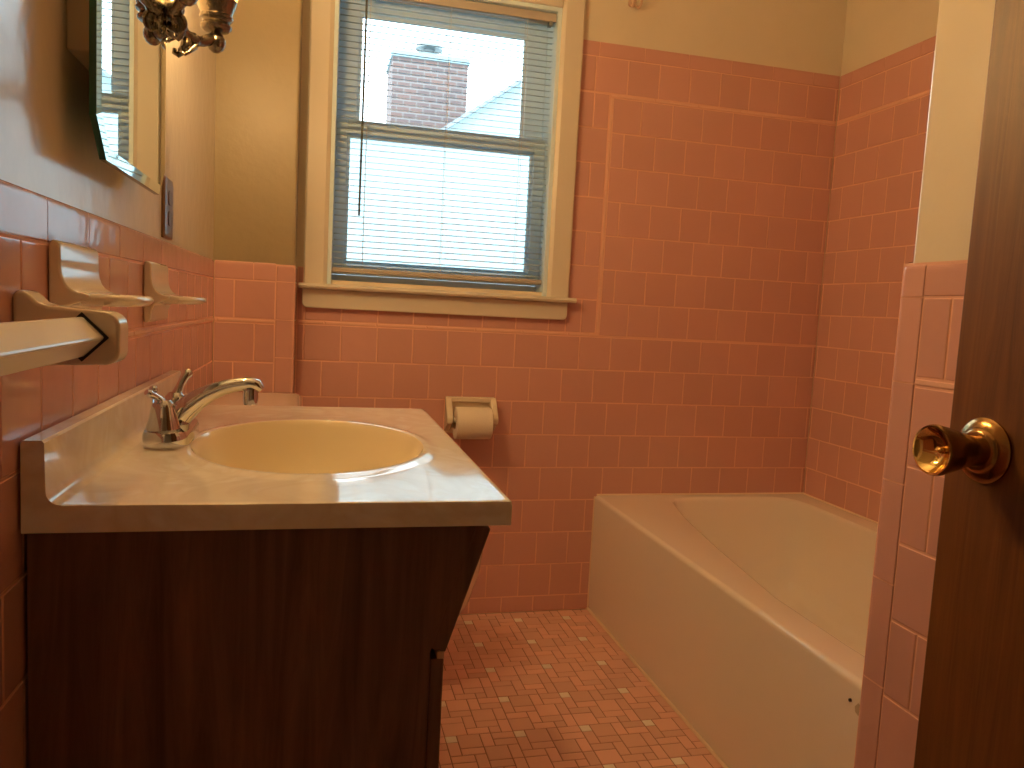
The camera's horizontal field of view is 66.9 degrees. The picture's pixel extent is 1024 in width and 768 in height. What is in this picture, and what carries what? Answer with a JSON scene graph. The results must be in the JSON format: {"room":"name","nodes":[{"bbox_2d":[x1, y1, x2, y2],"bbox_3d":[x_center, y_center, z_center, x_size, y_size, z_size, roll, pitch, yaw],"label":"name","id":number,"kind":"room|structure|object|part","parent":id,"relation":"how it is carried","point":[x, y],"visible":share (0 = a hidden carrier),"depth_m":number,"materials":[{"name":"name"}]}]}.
{"room":"bathroom","nodes":[
{"label":"bathroom","id":0,"kind":"room"},
{"bbox_2d":[0,0,215,767],"bbox_3d":[-0.493,-0.232,0.522,0.151,2.520,3.850,2,6,-14],"label":"wall","id":1,"kind":"structure","parent":0,"point":[55,184],"depth_m":0.89,"materials":[{"name":"beige paint"}]},
{"bbox_2d":[0,290,127,375],"bbox_3d":[-0.349,-0.016,0.424,0.094,0.074,0.748,2,6,-14],"label":"towel bar","id":2,"kind":"object","parent":1,"relation":"attached to","point":[42,332],"visible":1,"depth_m":0.72,"materials":[{"name":"beige ceramic"}]},
{"bbox_2d":[77,312,108,361],"bbox_3d":[-0.417,-0.046,0.752,0.048,0.048,0.002,2,6,-14],"label":"socket","id":3,"kind":"object","parent":2,"relation":"attached to","point":[98,322],"depth_m":0.76,"materials":[{"name":"beige ceramic"}]},
{"bbox_2d":[20,370,180,508],"bbox_3d":[-0.560,0.049,1.146,0.036,0.069,0.785,2,6,-14],"label":"backsplash","id":4,"kind":"structure","parent":1,"relation":"attached to","point":[58,461],"depth_m":0.89,"materials":[{"name":"stone"}]},
{"bbox_2d":[49,240,154,309],"bbox_3d":[-0.473,-0.111,0.915,0.088,0.102,0.152,2,6,-14],"label":"shelf","id":5,"kind":"object","parent":1,"relation":"attached to","point":[74,279],"visible":0.87,"depth_m":0.86,"materials":[{"name":"beige ceramic"}]},
{"bbox_3d":[-0.496,-0.111,0.909,0.040,0.102,0.152,2,6,-14],"label":"plate","id":6,"kind":"part","parent":5,"relation":"part of","materials":[{"name":"beige ceramic"}]},
{"bbox_2d":[80,294,154,306],"bbox_3d":[-0.459,-0.099,0.920,0.058,0.013,0.144,2,6,-14],"label":"tray","id":7,"kind":"object","parent":5,"relation":"on","point":[86,300],"depth_m":0.86,"materials":[{"name":"beige ceramic"}]},
{"bbox_2d":[66,0,166,194],"bbox_3d":[-0.515,-0.672,1.031,0.039,0.784,0.403,2,6,-14],"label":"upper cabinet","id":8,"kind":"object","parent":1,"relation":"attached to","point":[121,44],"visible":1,"depth_m":0.99,"materials":[{"name":"beige"}]},
{"bbox_2d":[102,0,166,184],"bbox_3d":[-0.496,-0.672,1.036,0.001,0.756,0.375,2,6,-14],"label":"mirror glass","id":9,"kind":"object","parent":8,"relation":"attached to","point":[133,31],"depth_m":1.04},
{"bbox_2d":[161,175,172,239],"bbox_3d":[-0.650,-0.332,1.466,0.009,0.114,0.084,2,6,-14],"label":"outlet plate","id":10,"kind":"object","parent":1,"relation":"attached to","point":[167,185],"visible":0.98,"depth_m":1.44,"materials":[{"name":"silver"}]},
{"bbox_2d":[168,211,171,226],"bbox_3d":[-0.647,-0.313,1.468,0.002,0.028,0.034,2,6,-14],"label":"socket","id":11,"kind":"object","parent":10,"relation":"attached to","point":[169,212],"depth_m":1.46,"materials":[{"name":"brown"}]},
{"bbox_2d":[168,190,172,205],"bbox_3d":[-0.645,-0.350,1.465,0.002,0.028,0.034,2,6,-14],"label":"socket","id":12,"kind":"object","parent":10,"relation":"attached to","point":[170,192],"depth_m":1.46,"materials":[{"name":"brown plastic"}]},
{"bbox_2d":[144,261,206,321],"bbox_3d":[-0.585,-0.160,1.366,0.088,0.102,0.152,2,6,-14],"label":"shelf","id":13,"kind":"object","parent":1,"relation":"attached to","point":[156,283],"visible":0.99,"depth_m":1.31,"materials":[{"name":"beige ceramic"}]},
{"bbox_3d":[-0.608,-0.160,1.360,0.040,0.102,0.152,2,6,-14],"label":"plate","id":14,"kind":"part","parent":13,"relation":"part of","materials":[{"name":"beige ceramic"}]},
{"bbox_2d":[163,296,206,304],"bbox_3d":[-0.571,-0.147,1.370,0.058,0.013,0.144,2,6,-14],"label":"tray","id":15,"kind":"object","parent":13,"relation":"on","point":[167,300],"depth_m":1.31,"materials":[{"name":"beige ceramic"}]},
{"bbox_2d":[165,0,237,57],"bbox_3d":[-0.519,-0.698,1.283,0.153,0.285,0.360,2,6,-14],"label":"wall sconce","id":16,"kind":"object","parent":1,"relation":"attached to","point":[216,15],"visible":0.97,"depth_m":1.37,"materials":[{"name":"gold metal"}]},
{"bbox_3d":[-0.542,-0.632,1.229,0.029,0.111,0.130,-2,7,-43],"label":"arm","id":17,"kind":"part","parent":16,"relation":"part of","materials":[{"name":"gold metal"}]},
{"bbox_3d":[-0.565,-0.644,1.335,0.028,0.111,0.137,5,6,20],"label":"arm","id":18,"kind":"part","parent":16,"relation":"part of","materials":[{"name":"gold metal"}]},
{"bbox_2d":[212,0,302,392],"bbox_3d":[-0.737,-0.408,2.222,0.237,2.520,0.154,2,6,-14],"label":"wall","id":19,"kind":"structure","parent":0,"point":[258,69],"depth_m":2.14,"materials":[{"name":"paint"}]},
{"bbox_2d":[294,0,846,614],"bbox_3d":[0.129,-0.396,2.575,2.350,2.520,0.151,2,6,-14],"label":"wall","id":20,"kind":"structure","parent":0,"point":[683,359],"depth_m":2.59,"materials":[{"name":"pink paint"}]},
{"bbox_2d":[298,0,585,319],"bbox_3d":[-0.208,-0.741,2.423,0.859,1.040,0.190,2,6,-14],"label":"window","id":21,"kind":"structure","parent":20,"relation":"in","point":[561,117],"depth_m":2.42,"materials":[{"name":"beige paint"}]},
{"bbox_3d":[-0.564,-0.782,2.274,0.068,0.968,0.024,2,6,-14],"label":"casing","id":22,"kind":"part","parent":21,"relation":"part of","materials":[{"name":"beige paint"}]},
{"bbox_3d":[-0.229,-0.566,2.467,0.663,0.468,0.036,2,6,-14],"label":"sash","id":23,"kind":"part","parent":21,"relation":"part of","materials":[{"name":"blue plastic"}]},
{"bbox_3d":[-0.218,-0.971,2.469,0.663,0.417,0.036,2,6,-14],"label":"sash","id":24,"kind":"part","parent":21,"relation":"part of","materials":[{"name":"blue plastic"}]},
{"bbox_2d":[332,0,556,284],"bbox_3d":[-0.205,-0.748,2.391,0.659,0.840,0.048,2,6,-14],"label":"window blind","id":25,"kind":"object","parent":21,"relation":"attached to","point":[457,6],"visible":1,"depth_m":2.39,"materials":[{"name":"grey plastic"}]},
{"bbox_3d":[-0.228,-0.339,2.436,0.659,0.016,0.026,2,6,-14],"label":"rail","id":26,"kind":"part","parent":25,"relation":"part of","materials":[{"name":"grey metal"}]},
{"bbox_3d":[-0.175,-1.215,2.324,0.687,0.075,0.024,2,6,-14],"label":"head casing","id":27,"kind":"part","parent":21,"relation":"part of","materials":[{"name":"beige paint"}]},
{"bbox_3d":[0.171,-0.761,2.459,0.073,0.968,0.024,2,6,-14],"label":"casing","id":28,"kind":"part","parent":21,"relation":"part of","materials":[{"name":"beige paint"}]},
{"bbox_2d":[444,396,498,432],"bbox_3d":[-0.129,0.102,2.450,0.164,0.118,0.071,2,6,-14],"label":"paper holder","id":29,"kind":"object","parent":20,"relation":"attached to","point":[451,402],"visible":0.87,"depth_m":2.45,"materials":[{"name":"beige ceramic"}]},
{"bbox_3d":[-0.198,0.099,2.428,0.020,0.108,0.061,2,6,-14],"label":"arm","id":30,"kind":"part","parent":29,"relation":"part of","materials":[{"name":"beige ceramic"}]},
{"bbox_2d":[452,407,492,438],"bbox_3d":[-0.124,0.123,2.427,0.113,0.100,0.100,2,6,-14],"label":"toilet paper roll","id":31,"kind":"object","parent":29,"relation":"on","point":[471,422],"visible":1,"depth_m":2.39,"materials":[{"name":"beige paper"}]},
{"bbox_3d":[-0.058,0.102,2.463,0.020,0.108,0.061,2,6,-14],"label":"arm","id":32,"kind":"part","parent":29,"relation":"part of","materials":[{"name":"beige ceramic"}]},
{"bbox_2d":[587,496,595,607],"bbox_3d":[0.269,0.575,2.636,0.006,0.393,0.006,4,6,8],"label":"trim","id":33,"kind":"structure","parent":20,"relation":"attached to","point":[594,496],"depth_m":2.63,"materials":[{"name":"beige"}]},
{"bbox_2d":[628,0,642,8],"bbox_3d":[0.390,-1.220,2.448,0.040,0.069,0.054,2,6,-14],"label":"wall hook","id":34,"kind":"object","parent":20,"relation":"attached to","point":[631,3],"visible":1,"depth_m":2.44,"materials":[{"name":"beige"}]},
{"bbox_2d":[586,607,728,767],"bbox_3d":[0.437,0.846,1.938,0.009,0.009,1.488,2,6,-14],"label":"trim","id":35,"kind":"structure","parent":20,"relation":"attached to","point":[649,679],"depth_m":2.06,"materials":[{"name":"beige"}]},
{"bbox_2d":[597,492,802,495],"bbox_3d":[0.670,0.386,2.716,0.793,0.008,0.008,2,6,-14],"label":"trim","id":36,"kind":"structure","parent":20,"relation":"attached to","point":[781,492],"depth_m":2.71,"materials":[{"name":"beige"}]},
{"bbox_2d":[439,609,722,767],"bbox_3d":[0.509,1.011,0.905,2.350,0.120,3.850,2,6,-14],"label":"floor","id":37,"kind":"structure","parent":0,"point":[538,689],"depth_m":2.01,"materials":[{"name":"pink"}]},
{"bbox_2d":[27,526,489,767],"bbox_3d":[-0.367,0.489,1.242,0.478,0.753,0.766,2,6,-14],"label":"vanity cabinet","id":38,"kind":"object","parent":37,"relation":"on","point":[325,647],"visible":0.8,"depth_m":0.84,"materials":[{"name":"brown wood"}]},
{"bbox_2d":[20,370,511,533],"bbox_3d":[-0.338,0.120,1.209,0.501,0.198,0.785,2,6,-14],"label":"sink","id":39,"kind":"object","parent":38,"relation":"in","point":[247,467],"visible":0.83,"depth_m":0.92,"materials":[{"name":"stone"}]},
{"bbox_2d":[142,368,263,449],"bbox_3d":[-0.452,0.034,1.149,0.160,0.102,0.156,2,6,-14],"label":"bathroom faucet","id":40,"kind":"object","parent":39,"relation":"on","point":[171,424],"visible":1,"depth_m":1.13,"materials":[{"name":"silver metal"}]},
{"bbox_3d":[-0.524,0.035,1.131,0.012,0.066,0.011,2,6,-14],"label":"lift rod","id":41,"kind":"part","parent":40,"relation":"part of","materials":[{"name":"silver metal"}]},
{"bbox_3d":[-0.498,0.019,1.084,0.015,0.024,0.030,8,8,44],"label":"lever","id":42,"kind":"part","parent":40,"relation":"part of","materials":[{"name":"silver metal"}]},
{"bbox_3d":[-0.492,0.046,1.093,0.047,0.048,0.047,2,6,-14],"label":"handle","id":43,"kind":"part","parent":40,"relation":"part of","materials":[{"name":"silver metal"}]},
{"bbox_3d":[-0.500,0.070,1.141,0.062,0.028,0.156,2,6,-14],"label":"plate","id":44,"kind":"part","parent":40,"relation":"part of","materials":[{"name":"silver metal"}]},
{"bbox_3d":[-0.514,0.037,1.182,0.047,0.048,0.047,2,6,-14],"label":"handle","id":45,"kind":"part","parent":40,"relation":"part of","materials":[{"name":"silver metal"}]},
{"bbox_3d":[-0.506,-0.001,1.187,0.013,0.045,0.033,7,7,35],"label":"lever","id":46,"kind":"part","parent":40,"relation":"part of","materials":[{"name":"silver metal"}]},
{"bbox_3d":[-0.447,0.035,1.151,0.152,0.094,0.048,2,6,-14],"label":"spout","id":47,"kind":"part","parent":40,"relation":"part of","materials":[{"name":"silver metal"}]},
{"bbox_2d":[191,420,422,473],"bbox_3d":[-0.308,0.155,1.183,0.336,0.135,0.444,2,6,-14],"label":"basin","id":48,"kind":"object","parent":39,"relation":"in","point":[220,446],"depth_m":1.33,"materials":[{"name":"beige ceramic"}]},
{"bbox_3d":[-0.145,0.549,1.105,0.016,0.503,0.379,2,6,-14],"label":"door","id":49,"kind":"part","parent":38,"relation":"part of","materials":[{"name":"brown wood"}]},
{"bbox_2d":[210,391,482,614],"bbox_3d":[-0.431,0.421,2.012,0.722,0.744,0.500,2,6,-14],"label":"toilet","id":50,"kind":"object","parent":37,"relation":"on","point":[236,398],"visible":0.06,"depth_m":2.02,"materials":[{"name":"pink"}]},
{"bbox_3d":[-0.648,0.072,1.920,0.237,0.054,0.500,2,6,-14],"label":"tank lid","id":51,"kind":"part","parent":50,"relation":"part of","materials":[{"name":"beige"}]},
{"bbox_3d":[-0.385,0.604,2.043,0.608,0.380,0.366,2,6,-14],"label":"bowl","id":52,"kind":"part","parent":50,"relation":"part of","materials":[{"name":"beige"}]},
{"bbox_2d":[589,494,877,767],"bbox_3d":[0.834,0.662,2.016,0.802,0.397,1.487,2,6,-14],"label":"bathtub","id":53,"kind":"object","parent":37,"relation":"on","point":[749,613],"visible":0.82,"depth_m":2.05,"materials":[{"name":"white ceramic"}]},
{"bbox_2d":[803,0,939,521],"bbox_3d":[1.616,-0.172,1.052,0.197,2.520,3.850,2,6,-14],"label":"wall","id":54,"kind":"structure","parent":0,"point":[889,45],"depth_m":2.52,"materials":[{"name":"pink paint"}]},
{"bbox_2d":[803,492,877,523],"bbox_3d":[1.234,0.475,2.095,0.008,0.008,1.487,2,6,-14],"label":"trim","id":55,"kind":"structure","parent":54,"relation":"attached to","point":[803,492],"depth_m":2.60,"materials":[{"name":"beige"}]},
{"bbox_2d":[854,0,995,767],"bbox_3d":[1.169,-0.164,0.716,1.034,2.520,1.014,2,6,-14],"label":"wall partition","id":56,"kind":"structure","parent":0,"point":[933,284],"depth_m":1.04,"materials":[{"name":"beige paint"}]},
{"bbox_3d":[0.784,-0.119,0.043,2.300,2.520,0.110,2,6,-14],"label":"wall","id":57,"kind":"structure","parent":0,"visible":0},
{"bbox_2d":[912,0,1023,767],"bbox_3d":[0.558,-0.036,0.460,0.102,2.028,0.762,2,6,-14],"label":"door","id":58,"kind":"structure","parent":57,"relation":"in","point":[971,713],"depth_m":0.79,"materials":[{"name":"brown wood"}]},
{"bbox_3d":[0.429,0.067,0.783,0.013,0.050,0.050,2,6,-14],"label":"knob","id":59,"kind":"part","parent":58,"relation":"part of","materials":[{"name":"gold metal"}]},
{"label":"outside","id":60,"kind":"structure","parent":0,"visible":0},
{"bbox_2d":[340,42,528,285],"bbox_3d":[-0.367,-0.581,9.596,12.500,7.303,4.220,2,6,-14],"label":"neighbor house","id":61,"kind":"structure","parent":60,"point":[441,124],"depth_m":7.38,"materials":[{"name":"grey"}]},
{"bbox_3d":[-1.075,-4.001,9.785,0.953,0.070,0.840,2,6,-14],"label":"chimney crown","id":62,"kind":"part","parent":61,"relation":"part of","materials":[{"name":"grey concrete"}]}
]}

